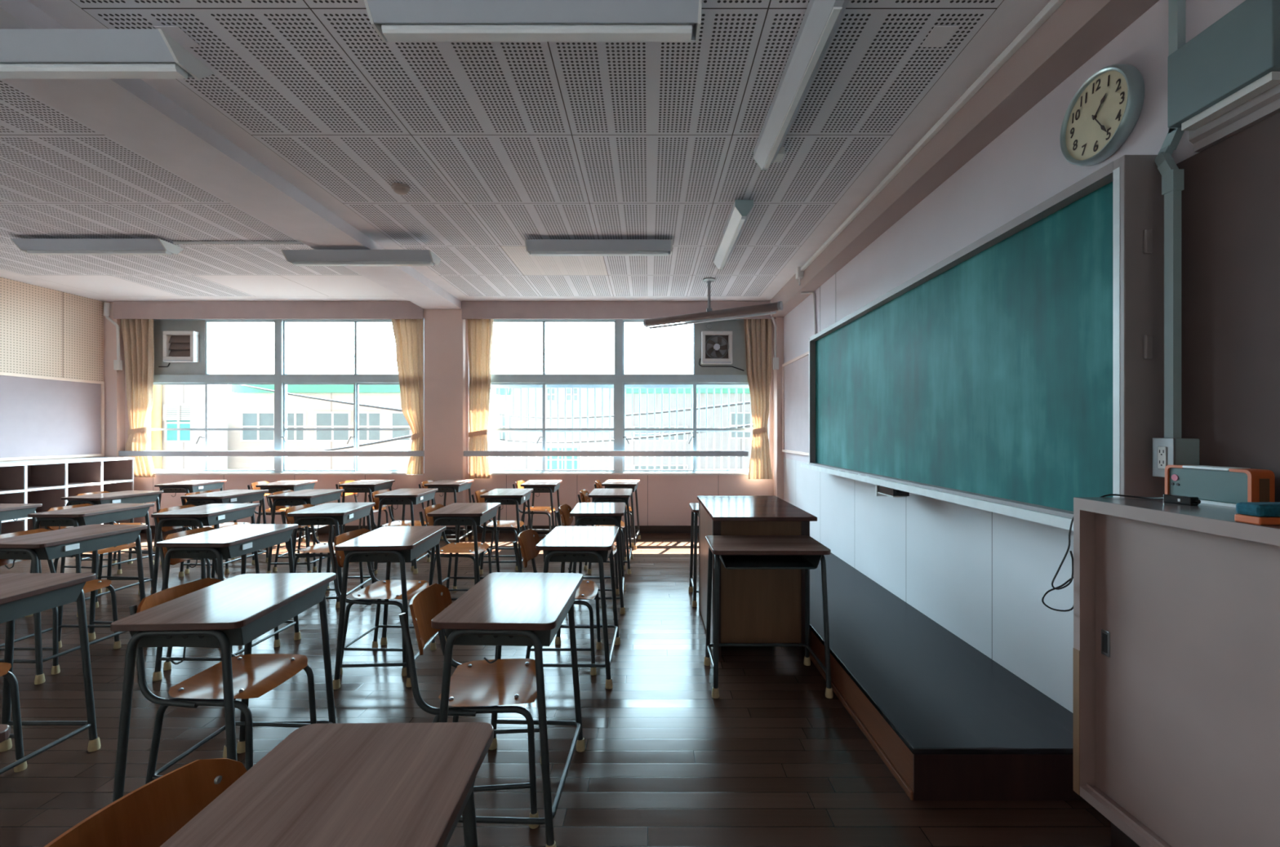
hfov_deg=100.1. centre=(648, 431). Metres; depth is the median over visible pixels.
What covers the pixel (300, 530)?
chair
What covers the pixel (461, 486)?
tray
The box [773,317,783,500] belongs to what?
pillar
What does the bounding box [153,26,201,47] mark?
ceiling patch
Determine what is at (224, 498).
tray
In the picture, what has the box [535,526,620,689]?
school desk
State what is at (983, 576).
wall
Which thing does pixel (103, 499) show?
tray
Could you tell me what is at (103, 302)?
wall
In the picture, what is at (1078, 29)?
ceiling beam
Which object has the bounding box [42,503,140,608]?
chair
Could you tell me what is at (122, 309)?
box
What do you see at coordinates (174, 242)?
conduit
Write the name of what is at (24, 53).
ceiling light
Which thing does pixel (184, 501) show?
chair
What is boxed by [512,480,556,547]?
chair
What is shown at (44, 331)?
board
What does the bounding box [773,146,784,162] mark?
junction box
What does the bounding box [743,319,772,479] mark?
curtain
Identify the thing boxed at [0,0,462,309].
ceiling beam
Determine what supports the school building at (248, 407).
on the ground
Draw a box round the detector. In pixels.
[391,182,409,195]
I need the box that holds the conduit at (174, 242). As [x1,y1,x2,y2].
[173,241,305,244]
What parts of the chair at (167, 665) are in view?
post, backrest, leg frame, post, leg frame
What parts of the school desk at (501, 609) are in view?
leg frame, foot rail, leg frame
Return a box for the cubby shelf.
[0,457,134,534]
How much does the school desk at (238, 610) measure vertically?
0.740 m
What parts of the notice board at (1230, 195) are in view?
moulding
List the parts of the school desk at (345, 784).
leg frame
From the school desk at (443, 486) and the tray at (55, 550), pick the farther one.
the school desk at (443, 486)
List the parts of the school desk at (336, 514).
leg frame, foot rail, leg frame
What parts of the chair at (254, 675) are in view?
post, backrest, leg frame, seat, leg frame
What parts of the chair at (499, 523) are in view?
backrest, post, leg frame, seat, leg frame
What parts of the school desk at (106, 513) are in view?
leg frame, foot rail, leg frame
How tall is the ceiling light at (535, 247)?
0.122 m
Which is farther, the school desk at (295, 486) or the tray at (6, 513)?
the school desk at (295, 486)
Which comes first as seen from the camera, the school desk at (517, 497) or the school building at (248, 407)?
the school desk at (517, 497)
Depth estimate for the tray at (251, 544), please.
3.01 m
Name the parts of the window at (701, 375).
sash, sash, sash, sash, handrail, sill, sash, sash, vent panel, sash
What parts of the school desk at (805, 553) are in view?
leg frame, foot rail, leg frame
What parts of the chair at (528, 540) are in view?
post, backrest, post, leg frame, seat, leg frame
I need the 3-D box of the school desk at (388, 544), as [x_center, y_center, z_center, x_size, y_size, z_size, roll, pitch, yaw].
[-1.460,0.970,3.098,0.414,0.740,0.612,0,0,-3]
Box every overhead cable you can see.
[236,384,402,411]
[321,435,411,450]
[499,401,750,418]
[499,423,753,443]
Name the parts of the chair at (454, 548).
backrest, post, post, leg frame, seat, leg frame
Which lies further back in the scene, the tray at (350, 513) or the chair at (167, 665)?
the tray at (350, 513)
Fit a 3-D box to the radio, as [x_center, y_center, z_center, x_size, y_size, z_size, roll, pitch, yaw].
[1.629,0.154,1.542,0.066,0.105,0.240,0,0,0]
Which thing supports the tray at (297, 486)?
on the school desk at (295, 486)
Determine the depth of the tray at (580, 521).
3.97 m
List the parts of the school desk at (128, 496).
leg frame, foot rail, leg frame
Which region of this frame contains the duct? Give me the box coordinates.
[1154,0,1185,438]
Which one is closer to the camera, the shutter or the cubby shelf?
the cubby shelf
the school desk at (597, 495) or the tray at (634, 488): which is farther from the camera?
the tray at (634, 488)
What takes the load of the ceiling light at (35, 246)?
attached to the ceiling
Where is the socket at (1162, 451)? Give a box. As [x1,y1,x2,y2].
[1157,446,1166,469]
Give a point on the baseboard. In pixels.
(643, 529)
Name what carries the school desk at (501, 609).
on the floor
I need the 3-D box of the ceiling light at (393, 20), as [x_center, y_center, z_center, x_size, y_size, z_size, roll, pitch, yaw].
[-0.435,-1.619,2.120,1.274,0.122,0.260,0,0,0]
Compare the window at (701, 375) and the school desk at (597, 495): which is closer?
the school desk at (597, 495)
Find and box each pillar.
[103,302,124,457]
[424,309,466,533]
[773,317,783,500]
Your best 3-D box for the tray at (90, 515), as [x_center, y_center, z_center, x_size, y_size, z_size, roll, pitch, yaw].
[-4.295,0.662,4.170,0.353,0.079,0.524,0,0,0]
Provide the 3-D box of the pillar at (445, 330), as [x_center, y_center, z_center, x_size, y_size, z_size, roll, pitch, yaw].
[-2.655,-0.170,7.005,0.500,3.020,0.110,0,0,0]
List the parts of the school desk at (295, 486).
leg frame, leg frame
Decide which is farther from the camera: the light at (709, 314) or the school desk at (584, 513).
the light at (709, 314)
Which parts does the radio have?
frame, frame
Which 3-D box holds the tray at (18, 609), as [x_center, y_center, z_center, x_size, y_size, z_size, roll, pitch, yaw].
[-2.514,0.662,1.970,0.353,0.079,0.524,0,0,0]
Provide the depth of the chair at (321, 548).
4.18 m
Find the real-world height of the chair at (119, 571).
0.748 m
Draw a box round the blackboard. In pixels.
[800,155,1164,531]
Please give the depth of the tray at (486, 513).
3.97 m
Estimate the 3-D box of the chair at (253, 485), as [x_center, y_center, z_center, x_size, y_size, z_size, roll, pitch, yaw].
[-4.366,0.966,6.303,0.469,0.748,0.387,0,0,-8]
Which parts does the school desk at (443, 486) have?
leg frame, foot rail, leg frame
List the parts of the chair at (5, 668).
seat, leg frame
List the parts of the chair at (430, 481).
post, backrest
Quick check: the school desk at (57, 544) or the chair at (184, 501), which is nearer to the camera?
the school desk at (57, 544)
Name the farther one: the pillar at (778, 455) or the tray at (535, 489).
the pillar at (778, 455)
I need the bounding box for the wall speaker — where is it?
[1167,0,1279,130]
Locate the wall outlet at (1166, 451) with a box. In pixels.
[1152,437,1199,477]
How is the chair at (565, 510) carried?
on the floor
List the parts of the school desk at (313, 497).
leg frame, foot rail, leg frame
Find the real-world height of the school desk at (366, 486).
0.740 m
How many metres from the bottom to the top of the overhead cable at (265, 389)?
1.254 m
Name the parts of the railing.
rail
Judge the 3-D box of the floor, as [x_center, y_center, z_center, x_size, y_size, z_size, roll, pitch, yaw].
[-2.665,1.390,3.405,8.990,0.100,7.810,0,0,0]
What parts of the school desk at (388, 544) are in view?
leg frame, foot rail, leg frame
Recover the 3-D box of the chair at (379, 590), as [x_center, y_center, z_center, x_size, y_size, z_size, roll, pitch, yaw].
[-1.547,0.966,3.133,0.469,0.748,0.387,0,0,3]
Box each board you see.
[0,277,102,381]
[0,372,104,461]
[782,351,808,456]
[1176,83,1279,502]
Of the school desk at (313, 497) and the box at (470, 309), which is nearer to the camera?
the school desk at (313, 497)
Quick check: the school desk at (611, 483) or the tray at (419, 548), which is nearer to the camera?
the tray at (419, 548)
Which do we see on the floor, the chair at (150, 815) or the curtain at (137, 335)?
the chair at (150, 815)
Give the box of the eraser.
[1234,502,1279,525]
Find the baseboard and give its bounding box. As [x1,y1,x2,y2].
[140,525,698,534]
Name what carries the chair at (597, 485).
on the floor
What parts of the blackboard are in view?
tray drawer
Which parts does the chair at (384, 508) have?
backrest, leg frame, seat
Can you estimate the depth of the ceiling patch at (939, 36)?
2.27 m
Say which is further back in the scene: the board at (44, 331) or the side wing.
the side wing
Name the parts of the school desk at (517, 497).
leg frame, foot rail, leg frame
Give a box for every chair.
[0,528,120,675]
[0,662,26,773]
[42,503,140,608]
[44,758,246,846]
[75,491,154,574]
[128,577,316,784]
[153,504,241,586]
[158,527,279,671]
[181,490,254,573]
[247,480,306,542]
[267,489,335,572]
[280,503,364,608]
[328,528,436,676]
[335,480,388,533]
[368,489,430,571]
[399,583,541,829]
[418,480,468,542]
[418,503,491,591]
[471,489,525,571]
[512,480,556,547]
[512,528,601,675]
[555,504,619,608]
[577,489,626,570]
[594,480,633,546]
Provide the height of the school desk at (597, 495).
0.740 m
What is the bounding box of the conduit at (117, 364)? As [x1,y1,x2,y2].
[103,302,122,370]
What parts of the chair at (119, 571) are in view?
backrest, leg frame, seat, leg frame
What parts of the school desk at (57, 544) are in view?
leg frame, foot rail, leg frame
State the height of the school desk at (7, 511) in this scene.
0.740 m
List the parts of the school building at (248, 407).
pane, pane, pane, pane, pane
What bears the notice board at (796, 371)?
attached to the wall at (983, 576)
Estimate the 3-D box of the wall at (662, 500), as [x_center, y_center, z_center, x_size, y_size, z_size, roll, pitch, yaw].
[-2.665,-0.220,7.140,8.990,3.120,0.160,0,0,0]
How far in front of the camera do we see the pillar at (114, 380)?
6.95 m
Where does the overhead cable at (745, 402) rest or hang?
attached to the building at (502, 391)
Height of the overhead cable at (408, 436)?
0.721 m
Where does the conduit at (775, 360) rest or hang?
attached to the pillar at (778, 455)
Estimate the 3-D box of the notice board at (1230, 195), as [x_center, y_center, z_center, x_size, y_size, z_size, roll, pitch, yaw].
[1.706,-0.325,0.728,0.045,1.230,2.035,0,0,0]
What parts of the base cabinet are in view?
handle, rail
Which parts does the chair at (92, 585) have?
backrest, post, leg frame, leg frame, seat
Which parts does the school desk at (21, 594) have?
foot rail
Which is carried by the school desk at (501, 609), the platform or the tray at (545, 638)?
the tray at (545, 638)
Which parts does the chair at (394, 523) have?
post, backrest, post, seat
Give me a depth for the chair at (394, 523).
5.32 m
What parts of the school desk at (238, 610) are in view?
leg frame, leg frame, foot rail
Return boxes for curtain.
[120,319,155,477]
[391,319,423,474]
[466,319,493,479]
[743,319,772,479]
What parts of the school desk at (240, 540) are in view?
leg frame, foot rail, leg frame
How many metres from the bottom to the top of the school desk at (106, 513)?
0.740 m
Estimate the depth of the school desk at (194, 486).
6.09 m
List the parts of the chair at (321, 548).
post, backrest, post, leg frame, seat, leg frame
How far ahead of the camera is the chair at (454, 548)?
4.24 m
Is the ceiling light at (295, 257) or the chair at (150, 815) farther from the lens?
the ceiling light at (295, 257)
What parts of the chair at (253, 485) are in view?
post, backrest, post, leg frame, seat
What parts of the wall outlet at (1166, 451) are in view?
plate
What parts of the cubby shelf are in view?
panel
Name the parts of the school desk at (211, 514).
leg frame, leg frame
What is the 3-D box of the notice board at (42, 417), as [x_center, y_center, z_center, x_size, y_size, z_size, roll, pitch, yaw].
[-7.043,-0.163,3.500,0.030,0.965,6.860,0,0,0]
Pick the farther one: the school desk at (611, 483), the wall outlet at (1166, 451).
the school desk at (611, 483)
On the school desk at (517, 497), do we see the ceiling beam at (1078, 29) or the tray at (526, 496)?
the tray at (526, 496)
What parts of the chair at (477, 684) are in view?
backrest, post, post, leg frame, leg frame, seat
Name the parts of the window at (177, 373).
sash, vent panel, sash, sash, handrail, sill, sash, sash, sash, sash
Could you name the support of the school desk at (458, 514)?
on the floor
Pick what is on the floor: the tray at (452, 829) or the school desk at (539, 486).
the school desk at (539, 486)
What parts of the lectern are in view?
panel, panel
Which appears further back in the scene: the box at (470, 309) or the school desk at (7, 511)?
the box at (470, 309)
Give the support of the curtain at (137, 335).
hanging from the box at (122, 309)
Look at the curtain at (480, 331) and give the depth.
7.01 m
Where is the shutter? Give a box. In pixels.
[163,404,191,420]
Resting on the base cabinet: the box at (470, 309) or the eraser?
the eraser
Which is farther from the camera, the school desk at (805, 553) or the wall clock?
the school desk at (805, 553)
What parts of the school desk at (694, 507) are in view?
leg frame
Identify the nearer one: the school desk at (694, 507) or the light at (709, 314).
the school desk at (694, 507)
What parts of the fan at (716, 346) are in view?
fan blade, fan blade, fan blade, lamp shade, cord, fan blade, fan blade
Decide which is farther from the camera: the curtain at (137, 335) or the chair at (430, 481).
the curtain at (137, 335)
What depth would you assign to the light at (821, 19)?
2.37 m
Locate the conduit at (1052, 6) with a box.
[795,0,1065,285]
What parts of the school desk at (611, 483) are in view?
leg frame, foot rail, leg frame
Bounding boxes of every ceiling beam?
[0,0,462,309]
[770,0,1159,317]
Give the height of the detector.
0.045 m
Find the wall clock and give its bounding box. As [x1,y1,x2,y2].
[1059,63,1144,165]
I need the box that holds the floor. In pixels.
[0,533,1111,846]
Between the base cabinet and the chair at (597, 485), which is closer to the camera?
the base cabinet
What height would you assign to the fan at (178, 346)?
0.466 m
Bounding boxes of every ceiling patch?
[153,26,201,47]
[920,26,958,47]
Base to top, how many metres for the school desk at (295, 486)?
0.740 m
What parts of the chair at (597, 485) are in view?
backrest, leg frame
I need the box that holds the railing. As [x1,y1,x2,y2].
[487,384,752,469]
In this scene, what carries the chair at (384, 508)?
on the floor
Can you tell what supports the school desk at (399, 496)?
on the floor
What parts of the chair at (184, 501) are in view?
post, backrest, leg frame, seat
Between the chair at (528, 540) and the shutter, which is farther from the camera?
the shutter
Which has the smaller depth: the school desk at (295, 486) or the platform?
the platform
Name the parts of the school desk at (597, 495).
foot rail, leg frame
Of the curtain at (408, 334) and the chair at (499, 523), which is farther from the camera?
the curtain at (408, 334)
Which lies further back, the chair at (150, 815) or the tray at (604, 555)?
the tray at (604, 555)
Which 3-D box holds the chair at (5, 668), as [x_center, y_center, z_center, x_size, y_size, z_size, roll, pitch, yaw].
[-2.702,0.966,1.950,0.469,0.748,0.387,0,0,0]
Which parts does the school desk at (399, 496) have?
leg frame, foot rail, leg frame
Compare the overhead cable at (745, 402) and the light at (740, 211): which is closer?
the light at (740, 211)
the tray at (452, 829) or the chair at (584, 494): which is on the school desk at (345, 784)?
the tray at (452, 829)
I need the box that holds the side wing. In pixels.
[146,384,227,469]
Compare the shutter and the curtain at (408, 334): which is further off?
the shutter
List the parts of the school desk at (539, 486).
leg frame, foot rail, leg frame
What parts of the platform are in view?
panel, panel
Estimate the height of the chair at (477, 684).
0.748 m
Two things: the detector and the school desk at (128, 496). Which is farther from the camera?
the school desk at (128, 496)
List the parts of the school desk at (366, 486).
leg frame, leg frame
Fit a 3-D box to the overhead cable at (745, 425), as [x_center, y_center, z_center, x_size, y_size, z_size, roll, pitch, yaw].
[-1.973,0.067,14.607,0.038,0.617,17.129,0,0,-31]
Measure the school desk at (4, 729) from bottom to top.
0.740 m
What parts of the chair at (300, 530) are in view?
post, backrest, leg frame, seat, leg frame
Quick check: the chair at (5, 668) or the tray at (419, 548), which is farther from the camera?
the tray at (419, 548)
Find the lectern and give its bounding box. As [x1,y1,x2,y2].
[697,496,817,658]
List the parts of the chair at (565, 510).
post, backrest, leg frame, leg frame, seat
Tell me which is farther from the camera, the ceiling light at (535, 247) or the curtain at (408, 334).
the curtain at (408, 334)
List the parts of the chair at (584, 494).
post, backrest, leg frame, seat, leg frame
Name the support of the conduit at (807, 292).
attached to the wall at (983, 576)
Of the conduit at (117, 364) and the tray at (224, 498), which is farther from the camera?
the conduit at (117, 364)
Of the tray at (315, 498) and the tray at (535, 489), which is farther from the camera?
the tray at (535, 489)
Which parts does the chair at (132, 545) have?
post, backrest, leg frame, seat, leg frame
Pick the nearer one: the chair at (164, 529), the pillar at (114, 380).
the chair at (164, 529)
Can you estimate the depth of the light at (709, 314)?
5.88 m
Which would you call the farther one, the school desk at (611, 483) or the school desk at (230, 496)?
the school desk at (611, 483)
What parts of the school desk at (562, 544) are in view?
leg frame, foot rail, leg frame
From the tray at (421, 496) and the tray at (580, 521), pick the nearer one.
the tray at (580, 521)
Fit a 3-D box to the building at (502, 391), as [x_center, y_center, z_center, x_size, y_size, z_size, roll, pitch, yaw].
[2.115,1.728,25.875,19.487,7.225,8.250,0,0,0]
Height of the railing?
1.630 m
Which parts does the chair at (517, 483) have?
backrest, post, leg frame, seat, leg frame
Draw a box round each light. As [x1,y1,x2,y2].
[0,28,214,79]
[9,238,184,255]
[280,249,440,266]
[364,0,702,42]
[524,239,672,256]
[643,277,782,328]
[713,200,753,270]
[753,0,848,170]
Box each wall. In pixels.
[0,302,103,462]
[124,309,773,525]
[783,0,1245,713]
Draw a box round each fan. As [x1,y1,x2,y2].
[158,331,199,367]
[698,331,744,371]
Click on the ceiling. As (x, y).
(496, 146)
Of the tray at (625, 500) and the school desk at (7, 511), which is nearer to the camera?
the school desk at (7, 511)
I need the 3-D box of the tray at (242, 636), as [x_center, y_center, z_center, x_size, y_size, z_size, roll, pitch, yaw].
[-1.494,0.662,1.970,0.353,0.079,0.524,0,0,-3]
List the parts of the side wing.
pane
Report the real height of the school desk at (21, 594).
0.740 m
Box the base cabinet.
[1073,497,1279,846]
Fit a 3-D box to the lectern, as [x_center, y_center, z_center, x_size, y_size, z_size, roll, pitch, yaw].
[0.667,0.915,3.570,0.595,0.850,1.020,0,0,0]
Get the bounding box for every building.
[227,384,500,469]
[492,388,753,469]
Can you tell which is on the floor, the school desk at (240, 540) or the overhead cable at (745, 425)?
the school desk at (240, 540)
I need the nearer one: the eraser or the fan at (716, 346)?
the eraser
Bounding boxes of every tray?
[0,506,37,521]
[0,529,141,559]
[0,582,85,623]
[35,506,150,526]
[67,493,159,505]
[128,582,328,648]
[158,506,256,527]
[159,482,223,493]
[166,529,293,559]
[186,493,265,506]
[260,482,315,493]
[272,492,342,506]
[293,506,372,525]
[342,482,392,493]
[343,532,442,562]
[378,491,435,505]
[427,482,471,493]
[432,507,497,525]
[442,777,475,846]
[444,592,576,646]
[484,492,531,505]
[524,484,559,493]
[542,544,613,562]
[574,515,622,525]
[591,497,629,505]
[604,484,638,492]
[719,555,822,569]
[800,462,1073,531]
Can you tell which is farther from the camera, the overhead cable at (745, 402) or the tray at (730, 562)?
the overhead cable at (745, 402)
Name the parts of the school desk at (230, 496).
leg frame, foot rail, leg frame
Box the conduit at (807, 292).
[800,291,816,334]
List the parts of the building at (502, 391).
pane, pane, pane, pane, pane, pane, pane, pane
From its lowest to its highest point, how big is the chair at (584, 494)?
0.748 m
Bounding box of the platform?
[799,552,1084,800]
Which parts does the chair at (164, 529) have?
post, backrest, leg frame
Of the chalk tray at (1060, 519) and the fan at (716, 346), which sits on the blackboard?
the chalk tray at (1060, 519)
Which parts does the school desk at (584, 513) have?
foot rail, leg frame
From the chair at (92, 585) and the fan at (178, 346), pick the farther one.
the fan at (178, 346)
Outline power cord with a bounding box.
[1041,493,1200,612]
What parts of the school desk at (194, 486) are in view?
leg frame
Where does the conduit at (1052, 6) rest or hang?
attached to the ceiling beam at (1078, 29)
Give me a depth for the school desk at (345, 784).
0.89 m
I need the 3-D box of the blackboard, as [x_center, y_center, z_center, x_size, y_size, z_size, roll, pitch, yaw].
[1.615,-0.246,3.537,0.230,1.352,3.527,0,0,0]
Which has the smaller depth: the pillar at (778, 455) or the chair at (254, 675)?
the chair at (254, 675)
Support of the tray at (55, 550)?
on the school desk at (57, 544)
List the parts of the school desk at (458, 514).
leg frame, foot rail, leg frame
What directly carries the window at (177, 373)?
in the wall at (662, 500)
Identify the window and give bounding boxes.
[118,318,424,475]
[463,319,768,475]
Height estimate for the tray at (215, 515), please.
0.079 m
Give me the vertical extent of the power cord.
0.389 m
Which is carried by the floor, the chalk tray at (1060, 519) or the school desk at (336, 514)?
the school desk at (336, 514)
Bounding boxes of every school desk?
[0,503,42,573]
[0,524,147,684]
[0,573,100,774]
[0,724,9,743]
[24,503,156,617]
[60,490,163,573]
[110,573,336,803]
[151,503,259,595]
[152,480,226,551]
[152,524,301,681]
[160,722,493,846]
[178,489,268,577]
[255,480,318,541]
[266,488,344,573]
[287,502,374,613]
[333,525,446,689]
[338,480,395,534]
[373,488,438,574]
[424,480,473,540]
[427,502,501,600]
[431,572,585,846]
[479,488,533,574]
[520,480,562,541]
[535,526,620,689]
[569,502,626,614]
[587,488,633,574]
[601,479,640,549]
[688,502,698,607]
[703,535,833,698]
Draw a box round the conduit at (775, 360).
[769,301,778,369]
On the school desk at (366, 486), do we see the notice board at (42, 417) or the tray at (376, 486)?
the tray at (376, 486)
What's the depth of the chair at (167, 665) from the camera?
3.10 m
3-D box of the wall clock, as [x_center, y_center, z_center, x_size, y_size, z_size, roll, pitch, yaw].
[1.704,-1.190,2.030,0.052,0.332,0.332,0,0,0]
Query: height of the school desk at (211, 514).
0.740 m
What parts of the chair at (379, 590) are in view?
post, backrest, post, leg frame, seat, leg frame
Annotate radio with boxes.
[1164,465,1275,507]
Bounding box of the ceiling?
[0,0,1049,302]
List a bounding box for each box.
[113,301,423,319]
[462,301,776,319]
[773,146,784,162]

